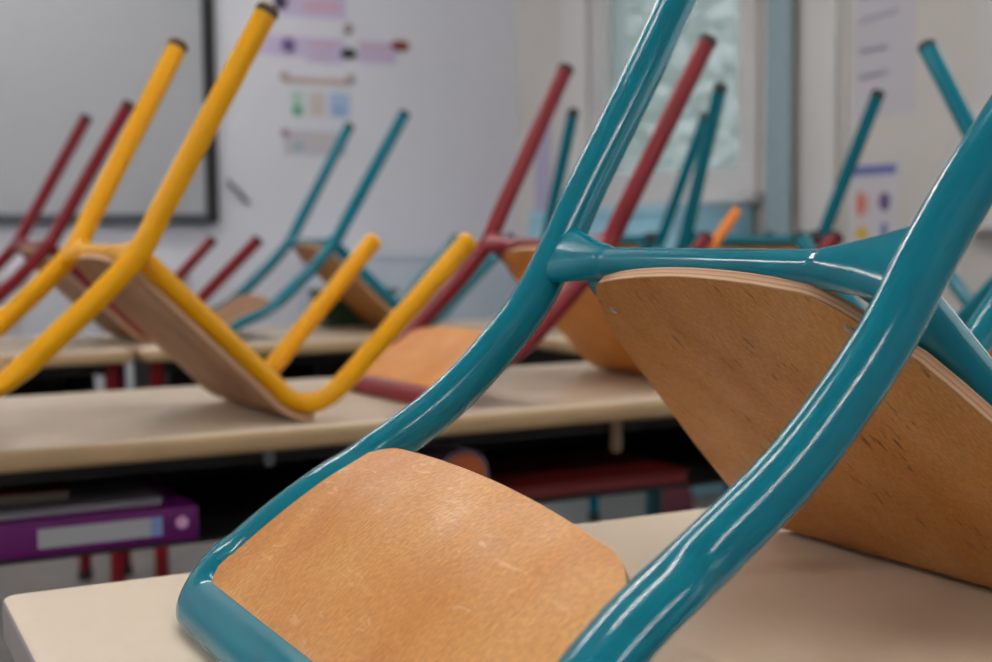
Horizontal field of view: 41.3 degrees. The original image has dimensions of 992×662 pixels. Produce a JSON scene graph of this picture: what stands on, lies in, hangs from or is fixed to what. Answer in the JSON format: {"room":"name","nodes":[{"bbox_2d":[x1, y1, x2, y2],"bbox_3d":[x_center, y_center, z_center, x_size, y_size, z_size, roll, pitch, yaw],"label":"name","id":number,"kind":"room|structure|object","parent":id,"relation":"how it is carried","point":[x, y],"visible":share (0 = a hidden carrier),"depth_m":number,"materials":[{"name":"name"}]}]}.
{"room":"classroom","nodes":[
{"label":"classroom","id":0,"kind":"room"},
{"bbox_2d":[0,0,517,327],"bbox_3d":[-2.977,-0.806,4.356,7.130,2.750,0.150,-3,5,-27],"label":"wall","id":1,"kind":"structure","parent":0,"point":[446,172],"depth_m":5.52,"materials":[{"name":"white paint"}]},
{"bbox_2d":[0,0,218,224],"bbox_3d":[-2.826,-1.038,4.298,3.865,1.390,0.058,-3,5,-27],"label":"whiteboard","id":2,"kind":"object","parent":1,"relation":"attached to","point":[61,61],"visible":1,"depth_m":4.98,"materials":[{"name":"white plastic"}]},
{"bbox_2d":[226,178,249,202],"bbox_3d":[-1.031,-0.562,5.272,0.094,0.099,0.049,-3,5,-27],"label":"wall hook","id":3,"kind":"object","parent":1,"relation":"attached to","point":[229,182],"visible":1,"depth_m":5.25,"materials":[{"name":"grey metal"}]},
{"bbox_2d":[273,0,286,9],"bbox_3d":[-0.870,-1.330,5.311,0.056,0.064,0.012,-3,5,-27],"label":"magnet","id":4,"kind":"object","parent":1,"relation":"attached to","point":[279,4],"visible":1,"depth_m":5.31,"materials":[{"name":"purple plastic"}]},
{"bbox_2d":[258,35,305,56],"bbox_3d":[-0.867,-1.156,5.331,0.200,0.080,0.002,-3,5,-27],"label":"paper note","id":5,"kind":"object","parent":1,"relation":"attached to","point":[271,45],"visible":0.79,"depth_m":5.33,"materials":[{"name":"purple"}]},
{"bbox_2d":[279,71,289,80],"bbox_3d":[-0.859,-1.034,5.337,0.044,0.040,0.012,-3,5,-27],"label":"magnet","id":6,"kind":"object","parent":1,"relation":"attached to","point":[284,76],"visible":1,"depth_m":5.33,"materials":[{"name":"grey"}]},
{"bbox_2d":[281,129,289,136],"bbox_3d":[-0.857,-0.807,5.354,0.036,0.032,0.012,-3,5,-27],"label":"magnet","id":7,"kind":"object","parent":1,"relation":"attached to","point":[284,132],"visible":1,"depth_m":5.35,"materials":[{"name":"grey plastic"}]},
{"bbox_2d":[281,38,295,51],"bbox_3d":[-0.842,-1.160,5.337,0.060,0.056,0.012,-3,5,-27],"label":"magnet","id":8,"kind":"object","parent":1,"relation":"attached to","point":[287,44],"visible":1,"depth_m":5.33,"materials":[{"name":"purple plastic"}]},
{"bbox_2d":[291,91,303,115],"bbox_3d":[-0.810,-0.929,5.375,0.052,0.100,0.002,-3,5,-27],"label":"picture card","id":9,"kind":"object","parent":1,"relation":"attached to","point":[297,97],"visible":1,"depth_m":5.37,"materials":[{"name":"green paper"}]},
{"bbox_2d":[293,106,302,115],"bbox_3d":[-0.810,-0.899,5.377,0.042,0.040,0.001,-3,5,-27],"label":"picture","id":10,"kind":"object","parent":9,"relation":"attached to","point":[297,110],"depth_m":5.38,"materials":[{"name":"green paper"}]},
{"bbox_2d":[281,0,346,19],"bbox_3d":[-0.743,-1.349,5.380,0.280,0.135,0.002,-3,5,-27],"label":"paper note","id":11,"kind":"object","parent":1,"relation":"attached to","point":[325,9],"visible":1,"depth_m":5.39,"materials":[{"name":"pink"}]},
{"bbox_2d":[284,130,346,155],"bbox_3d":[-0.743,-0.772,5.420,0.270,0.100,0.003,-3,5,-27],"label":"paper note","id":12,"kind":"object","parent":1,"relation":"attached to","point":[310,143],"visible":0.77,"depth_m":5.41,"materials":[{"name":"grey paper"}]},
{"bbox_2d":[294,143,302,149],"bbox_3d":[-0.809,-0.754,5.387,0.040,0.030,0.001,-3,5,-27],"label":"picture","id":13,"kind":"object","parent":12,"relation":"attached to","point":[297,146],"depth_m":5.39,"materials":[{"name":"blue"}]},
{"bbox_2d":[308,92,324,116],"bbox_3d":[-0.737,-0.932,5.412,0.070,0.100,0.002,-3,5,-27],"label":"picture card","id":14,"kind":"object","parent":1,"relation":"attached to","point":[316,100],"visible":1,"depth_m":5.41,"materials":[{"name":"grey paper"}]},
{"bbox_2d":[285,77,349,85],"bbox_3d":[-0.732,-1.026,5.409,0.280,0.027,0.002,-3,5,-27],"label":"paper strip","id":15,"kind":"object","parent":1,"relation":"attached to","point":[294,80],"visible":1,"depth_m":5.41,"materials":[{"name":"grey paper"}]},
{"bbox_2d":[305,37,344,63],"bbox_3d":[-0.702,-1.153,5.415,0.170,0.100,0.003,-3,5,-27],"label":"paper note","id":16,"kind":"object","parent":1,"relation":"attached to","point":[319,50],"visible":1,"depth_m":5.41,"materials":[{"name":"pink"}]},
{"bbox_2d":[330,93,349,117],"bbox_3d":[-0.647,-0.936,5.458,0.088,0.100,0.002,-3,5,-27],"label":"picture card","id":17,"kind":"object","parent":1,"relation":"attached to","point":[339,102],"visible":1,"depth_m":5.46,"materials":[{"name":"blue paper"}]},
{"bbox_2d":[333,106,344,115],"bbox_3d":[-0.651,-0.911,5.457,0.053,0.040,0.001,-3,5,-27],"label":"picture","id":18,"kind":"object","parent":17,"relation":"attached to","point":[337,110],"depth_m":5.46,"materials":[{"name":"blue paper"}]},
{"bbox_2d":[343,23,352,33],"bbox_3d":[-0.611,-1.252,5.449,0.040,0.044,0.012,-3,5,-27],"label":"magnet","id":19,"kind":"object","parent":1,"relation":"attached to","point":[348,28],"visible":1,"depth_m":5.44,"materials":[{"name":"grey plastic"}]},
{"bbox_2d":[340,48,356,58],"bbox_3d":[-0.610,-1.150,5.457,0.072,0.044,0.012,-3,5,-27],"label":"magnet","id":20,"kind":"object","parent":1,"relation":"attached to","point":[347,53],"visible":1,"depth_m":5.45,"materials":[{"name":"grey plastic"}]},
{"bbox_2d":[345,74,354,83],"bbox_3d":[-0.605,-1.046,5.467,0.044,0.040,0.012,-3,5,-27],"label":"magnet","id":21,"kind":"object","parent":1,"relation":"attached to","point":[350,79],"visible":1,"depth_m":5.46,"materials":[{"name":"grey plastic"}]},
{"bbox_2d":[358,40,395,63],"bbox_3d":[-0.497,-1.168,5.519,0.170,0.090,0.003,-3,5,-27],"label":"paper note","id":22,"kind":"object","parent":1,"relation":"attached to","point":[368,51],"visible":1,"depth_m":5.52,"materials":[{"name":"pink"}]},
{"bbox_2d":[391,40,409,51],"bbox_3d":[-0.403,-1.205,5.559,0.084,0.048,0.012,-3,5,-27],"label":"magnet","id":23,"kind":"object","parent":1,"relation":"attached to","point":[398,45],"visible":1,"depth_m":5.55,"materials":[{"name":"brown plastic"}]},
{"bbox_2d":[0,492,722,661],"bbox_3d":[-1.081,0.883,0.632,7.380,0.100,8.800,-3,5,-27],"label":"floor","id":24,"kind":"structure","parent":0,"point":[29,577],"depth_m":3.51,"materials":[{"name":"grey plastic"}]},
{"bbox_2d":[0,335,133,582],"bbox_3d":[-1.216,0.348,3.004,0.680,0.620,0.540,-3,5,-27],"label":"school desk","id":25,"kind":"object","parent":24,"relation":"on","point":[73,369],"visible":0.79,"depth_m":2.95,"materials":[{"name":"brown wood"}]},
{"bbox_2d":[3,375,94,396],"bbox_3d":[-1.207,0.128,2.968,0.530,0.112,0.435,-3,5,-27],"label":"tray","id":26,"kind":"object","parent":25,"relation":"on","point":[37,384],"depth_m":3.24,"materials":[{"name":"black metal"}]},
{"bbox_2d":[0,100,262,343],"bbox_3d":[-0.985,-0.248,3.083,0.795,0.553,0.418,-3,5,-31],"label":"chair","id":27,"kind":"object","parent":25,"relation":"on","point":[35,254],"visible":0.77,"depth_m":3.04,"materials":[{"name":"red metal"}]},
{"bbox_2d":[0,270,190,390],"bbox_3d":[-1.982,0.179,4.553,1.800,0.740,0.370,-3,5,-27],"label":"base cabinet","id":28,"kind":"object","parent":24,"relation":"on","point":[54,304],"visible":0.1,"depth_m":4.57,"materials":[{"name":"grey laminate"}]},
{"bbox_2d":[99,325,444,576],"bbox_3d":[-0.511,0.315,3.365,0.875,0.620,0.540,-3,5,-27],"label":"school desk","id":29,"kind":"object","parent":24,"relation":"on","point":[326,351],"visible":0.31,"depth_m":3.19,"materials":[{"name":"beige laminate"}]},
{"bbox_2d":[133,354,347,388],"bbox_3d":[-0.502,0.095,3.328,0.725,0.112,0.435,-3,5,-27],"label":"tray","id":30,"kind":"object","parent":29,"relation":"on","point":[302,366],"depth_m":3.29,"materials":[{"name":"black metal"}]},
{"bbox_2d":[307,287,398,327],"bbox_3d":[-0.394,-0.066,3.623,0.216,0.100,0.136,-3,5,-27],"label":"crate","id":31,"kind":"object","parent":29,"relation":"on","point":[340,314],"visible":0.4,"depth_m":3.55,"materials":[{"name":"green plastic"}]},
{"bbox_2d":[210,109,515,332],"bbox_3d":[-0.379,-0.275,3.373,0.795,0.553,0.418,-3,5,-27],"label":"chair","id":32,"kind":"object","parent":29,"relation":"on","point":[373,305],"visible":0.8,"depth_m":3.30,"materials":[{"name":"teal metal"}]},
{"bbox_2d":[0,362,724,565],"bbox_3d":[-0.219,0.409,2.059,1.490,0.620,0.555,-3,5,-27],"label":"school desk","id":33,"kind":"object","parent":24,"relation":"on","point":[228,458],"visible":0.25,"depth_m":1.90,"materials":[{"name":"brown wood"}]},
{"bbox_2d":[0,473,198,560],"bbox_3d":[-0.607,0.245,1.730,0.364,0.043,0.275,-3,5,-27],"label":"ring binder","id":34,"kind":"object","parent":33,"relation":"in","point":[176,518],"visible":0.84,"depth_m":1.64,"materials":[{"name":"purple"}]},
{"bbox_2d":[0,474,162,520],"bbox_3d":[-0.625,0.219,1.722,0.324,0.009,0.223,-3,5,-28],"label":"book","id":35,"kind":"object","parent":34,"relation":"on","point":[119,491],"visible":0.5,"depth_m":1.69,"materials":[{"name":"grey paper"}]},
{"bbox_2d":[0,480,68,504],"bbox_3d":[-0.684,0.208,1.720,0.224,0.012,0.173,-2,5,-24],"label":"notebook","id":36,"kind":"object","parent":35,"relation":"on","point":[52,490],"visible":0.5,"depth_m":1.68,"materials":[{"name":"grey paper"}]},
{"bbox_2d":[0,1,476,420],"bbox_3d":[-0.439,-0.151,1.783,0.779,0.542,0.379,-3,5,-32],"label":"chair","id":37,"kind":"object","parent":33,"relation":"on","point":[159,304],"visible":1,"depth_m":1.74,"materials":[{"name":"yellow metal"}]},
{"bbox_2d":[0,425,724,565],"bbox_3d":[-0.210,0.189,2.023,1.340,0.112,0.450,-3,5,-27],"label":"tray","id":38,"kind":"object","parent":33,"relation":"on","point":[226,490],"depth_m":2.02,"materials":[{"name":"black metal"}]},
{"bbox_2d":[417,446,488,477],"bbox_3d":[-0.068,0.206,1.938,0.080,0.080,0.102,-3,5,-27],"label":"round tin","id":39,"kind":"object","parent":33,"relation":"in","point":[469,459],"visible":0.37,"depth_m":1.90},
{"bbox_2d":[485,448,690,499],"bbox_3d":[0.105,0.225,2.086,0.325,0.019,0.240,-3,5,-27],"label":"folder","id":40,"kind":"object","parent":33,"relation":"in","point":[598,470],"visible":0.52,"depth_m":2.04,"materials":[{"name":"red plastic"}]},
{"bbox_2d":[350,33,843,403],"bbox_3d":[0.161,-0.191,2.174,0.795,0.553,0.418,-3,5,-31],"label":"chair","id":41,"kind":"object","parent":33,"relation":"on","point":[421,354],"visible":0.54,"depth_m":2.12,"materials":[{"name":"red metal"}]},
{"bbox_2d":[709,207,741,247],"bbox_3d":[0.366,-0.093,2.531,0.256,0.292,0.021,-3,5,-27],"label":"chair","id":42,"kind":"object","parent":33,"relation":"on","point":[733,215],"visible":0.34,"depth_m":2.56,"materials":[{"name":"orange metal"}]},
{"bbox_2d":[300,250,517,320],"bbox_3d":[-0.263,0.067,5.469,1.000,0.800,0.400,-3,5,-27],"label":"base cabinet","id":43,"kind":"object","parent":24,"relation":"on","point":[399,270],"visible":0.03,"depth_m":5.31,"materials":[{"name":"grey laminate"}]},
{"bbox_2d":[2,508,991,661],"bbox_3d":[0.407,0.482,1.009,1.398,0.620,0.560,-3,5,-27],"label":"school desk","id":44,"kind":"object","parent":24,"relation":"on","point":[800,598],"visible":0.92,"depth_m":0.86,"materials":[{"name":"beige laminate"}]},
{"bbox_2d":[176,0,991,661],"bbox_3d":[0.228,-0.095,0.842,0.789,0.557,0.496,-3,5,-29],"label":"chair","id":45,"kind":"object","parent":44,"relation":"on","point":[825,417],"visible":1,"depth_m":0.74,"materials":[{"name":"teal metal"}]},
{"bbox_2d":[436,319,729,521],"bbox_3d":[0.378,0.315,3.269,0.560,0.620,1.420,-3,5,-27],"label":"school desk","id":46,"kind":"object","parent":24,"relation":"on","point":[555,348],"visible":0.03,"depth_m":3.27,"materials":[{"name":"beige laminate"}]},
{"bbox_2d":[513,356,567,365],"bbox_3d":[0.387,0.095,3.233,0.410,0.112,1.315,-3,5,-27],"label":"tray","id":47,"kind":"object","parent":46,"relation":"on","point":[527,360],"depth_m":3.35,"materials":[{"name":"black metal"}]},
{"bbox_2d":[540,108,775,247],"bbox_3d":[0.330,-0.281,3.376,0.418,0.553,0.795,-3,5,-26],"label":"chair","id":48,"kind":"object","parent":46,"relation":"on","point":[657,239],"visible":0.09,"depth_m":3.37,"materials":[{"name":"teal metal"}]},
{"bbox_2d":[675,83,884,248],"bbox_3d":[0.614,-0.244,2.852,0.418,0.553,0.795,-2,5,-21],"label":"chair","id":49,"kind":"object","parent":46,"relation":"on","point":[688,236],"visible":0.16,"depth_m":2.86,"materials":[{"name":"teal metal"}]},
{"bbox_2d":[528,205,751,496],"bbox_3d":[0.482,0.036,4.757,0.320,0.955,1.000,-3,5,-27],"label":"base cabinet","id":50,"kind":"object","parent":24,"relation":"on","point":[645,219],"visible":0.17,"depth_m":4.34,"materials":[{"name":"blue"}]},
{"bbox_2d":[662,486,693,513],"bbox_3d":[0.547,0.491,4.033,0.124,0.153,0.072,-1,4,-4],"label":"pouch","id":51,"kind":"object","parent":24,"relation":"on","point":[682,498],"visible":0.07,"depth_m":4.01,"materials":[{"name":"red fabric"}]},
{"bbox_3d":[1.030,0.403,2.002,0.560,0.620,1.405,-3,5,-27],"label":"school desk","id":52,"kind":"object","parent":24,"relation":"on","visible":0},
{"bbox_2d":[791,39,991,356],"bbox_3d":[0.898,-0.196,2.164,0.418,0.553,0.795,-3,5,-32],"label":"chair","id":53,"kind":"object","parent":52,"relation":"on","point":[928,49],"visible":0.16,"depth_m":2.09,"materials":[{"name":"teal metal"}]},
{"bbox_2d":[517,0,991,313],"bbox_3d":[2.080,-0.684,2.148,0.150,2.750,8.400,-3,5,-27],"label":"wall","id":54,"kind":"structure","parent":0,"point":[925,138],"depth_m":3.83,"materials":[{"name":"white paint"}]},
{"bbox_2d":[535,122,550,210],"bbox_3d":[0.202,-0.608,5.661,0.002,0.570,0.140,-3,5,-27],"label":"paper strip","id":55,"kind":"object","parent":54,"relation":"attached to","point":[543,155],"visible":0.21,"depth_m":5.65,"materials":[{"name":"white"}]},
{"bbox_2d":[561,0,590,191],"bbox_3d":[0.329,-0.906,5.345,0.039,2.750,0.180,-3,5,-27],"label":"trim","id":56,"kind":"structure","parent":54,"relation":"attached to","point":[576,14],"depth_m":5.29,"materials":[{"name":"white paint"}]},
{"bbox_2d":[591,0,764,207],"bbox_3d":[0.632,-1.200,4.770,0.140,1.485,1.100,-3,5,-27],"label":"window","id":57,"kind":"structure","parent":54,"relation":"in","point":[733,175],"depth_m":4.65,"materials":[{"name":"grey"}]},
{"bbox_2d":[765,0,767,231],"bbox_3d":[0.893,-0.831,4.263,0.024,2.750,0.035,-3,5,-27],"label":"trim","id":58,"kind":"structure","parent":54,"relation":"attached to","point":[766,0],"depth_m":4.28,"materials":[{"name":"grey stone"}]},
{"bbox_2d":[766,0,792,234],"bbox_3d":[0.902,-0.725,4.188,0.031,2.450,0.100,-3,5,-27],"label":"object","id":59,"kind":"object","parent":54,"relation":"hanging from","point":[780,12],"visible":0.39,"depth_m":4.18,"materials":[{"name":"blue paint"}]},
{"bbox_2d":[801,0,839,232],"bbox_3d":[1.002,-0.816,4.058,0.019,2.750,0.150,-3,5,-27],"label":"trim","id":60,"kind":"structure","parent":54,"relation":"attached to","point":[821,18],"depth_m":4.06,"materials":[{"name":"white paint"}]},
{"bbox_2d":[840,0,847,243],"bbox_3d":[1.053,-0.810,3.972,0.007,2.750,0.020,-3,5,-27],"label":"trim","id":61,"kind":"structure","parent":54,"relation":"attached to","point":[845,2],"depth_m":3.98,"materials":[{"name":"white paint"}]},
{"bbox_2d":[849,158,900,241],"bbox_3d":[1.117,-0.346,3.893,0.003,0.315,0.210,-3,5,-27],"label":"poster","id":62,"kind":"object","parent":54,"relation":"attached to","point":[874,187],"visible":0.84,"depth_m":3.89,"materials":[{"name":"grey paper"}]},
{"bbox_2d":[856,191,863,216],"bbox_3d":[1.090,-0.380,3.940,0.001,0.078,0.032,-3,5,-27],"label":"picture","id":63,"kind":"object","parent":62,"relation":"on","point":[859,194],"depth_m":3.94,"materials":[{"name":"red"}]},
{"bbox_2d":[855,226,867,239],"bbox_3d":[1.094,-0.291,3.939,0.001,0.043,0.052,-3,5,-27],"label":"picture","id":64,"kind":"object","parent":62,"relation":"attached to","point":[861,232],"depth_m":3.94,"materials":[{"name":"yellow paper"}]},
{"bbox_2d":[880,222,887,233],"bbox_3d":[1.137,-0.294,3.856,0.001,0.051,0.028,-3,5,-27],"label":"picture","id":65,"kind":"object","parent":62,"relation":"attached to","point":[883,225],"depth_m":3.86,"materials":[{"name":"blue"}]},
{"bbox_2d":[878,192,889,210],"bbox_3d":[1.136,-0.379,3.850,0.001,0.055,0.048,-3,5,-27],"label":"picture","id":66,"kind":"object","parent":62,"relation":"attached to","point":[883,197],"depth_m":3.85,"materials":[{"name":"purple paper"}]},
{"bbox_2d":[853,0,915,117],"bbox_3d":[1.126,-0.938,3.821,0.004,0.615,0.250,-3,5,-27],"label":"chart","id":67,"kind":"object","parent":54,"relation":"attached to","point":[884,30],"visible":1,"depth_m":3.82,"materials":[{"name":"grey paper"}]},
{"bbox_2d":[975,0,991,230],"bbox_3d":[1.618,-1.016,2.857,0.140,1.585,1.480,-3,5,-27],"label":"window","id":68,"kind":"structure","parent":54,"relation":"in","point":[984,12],"depth_m":3.48,"materials":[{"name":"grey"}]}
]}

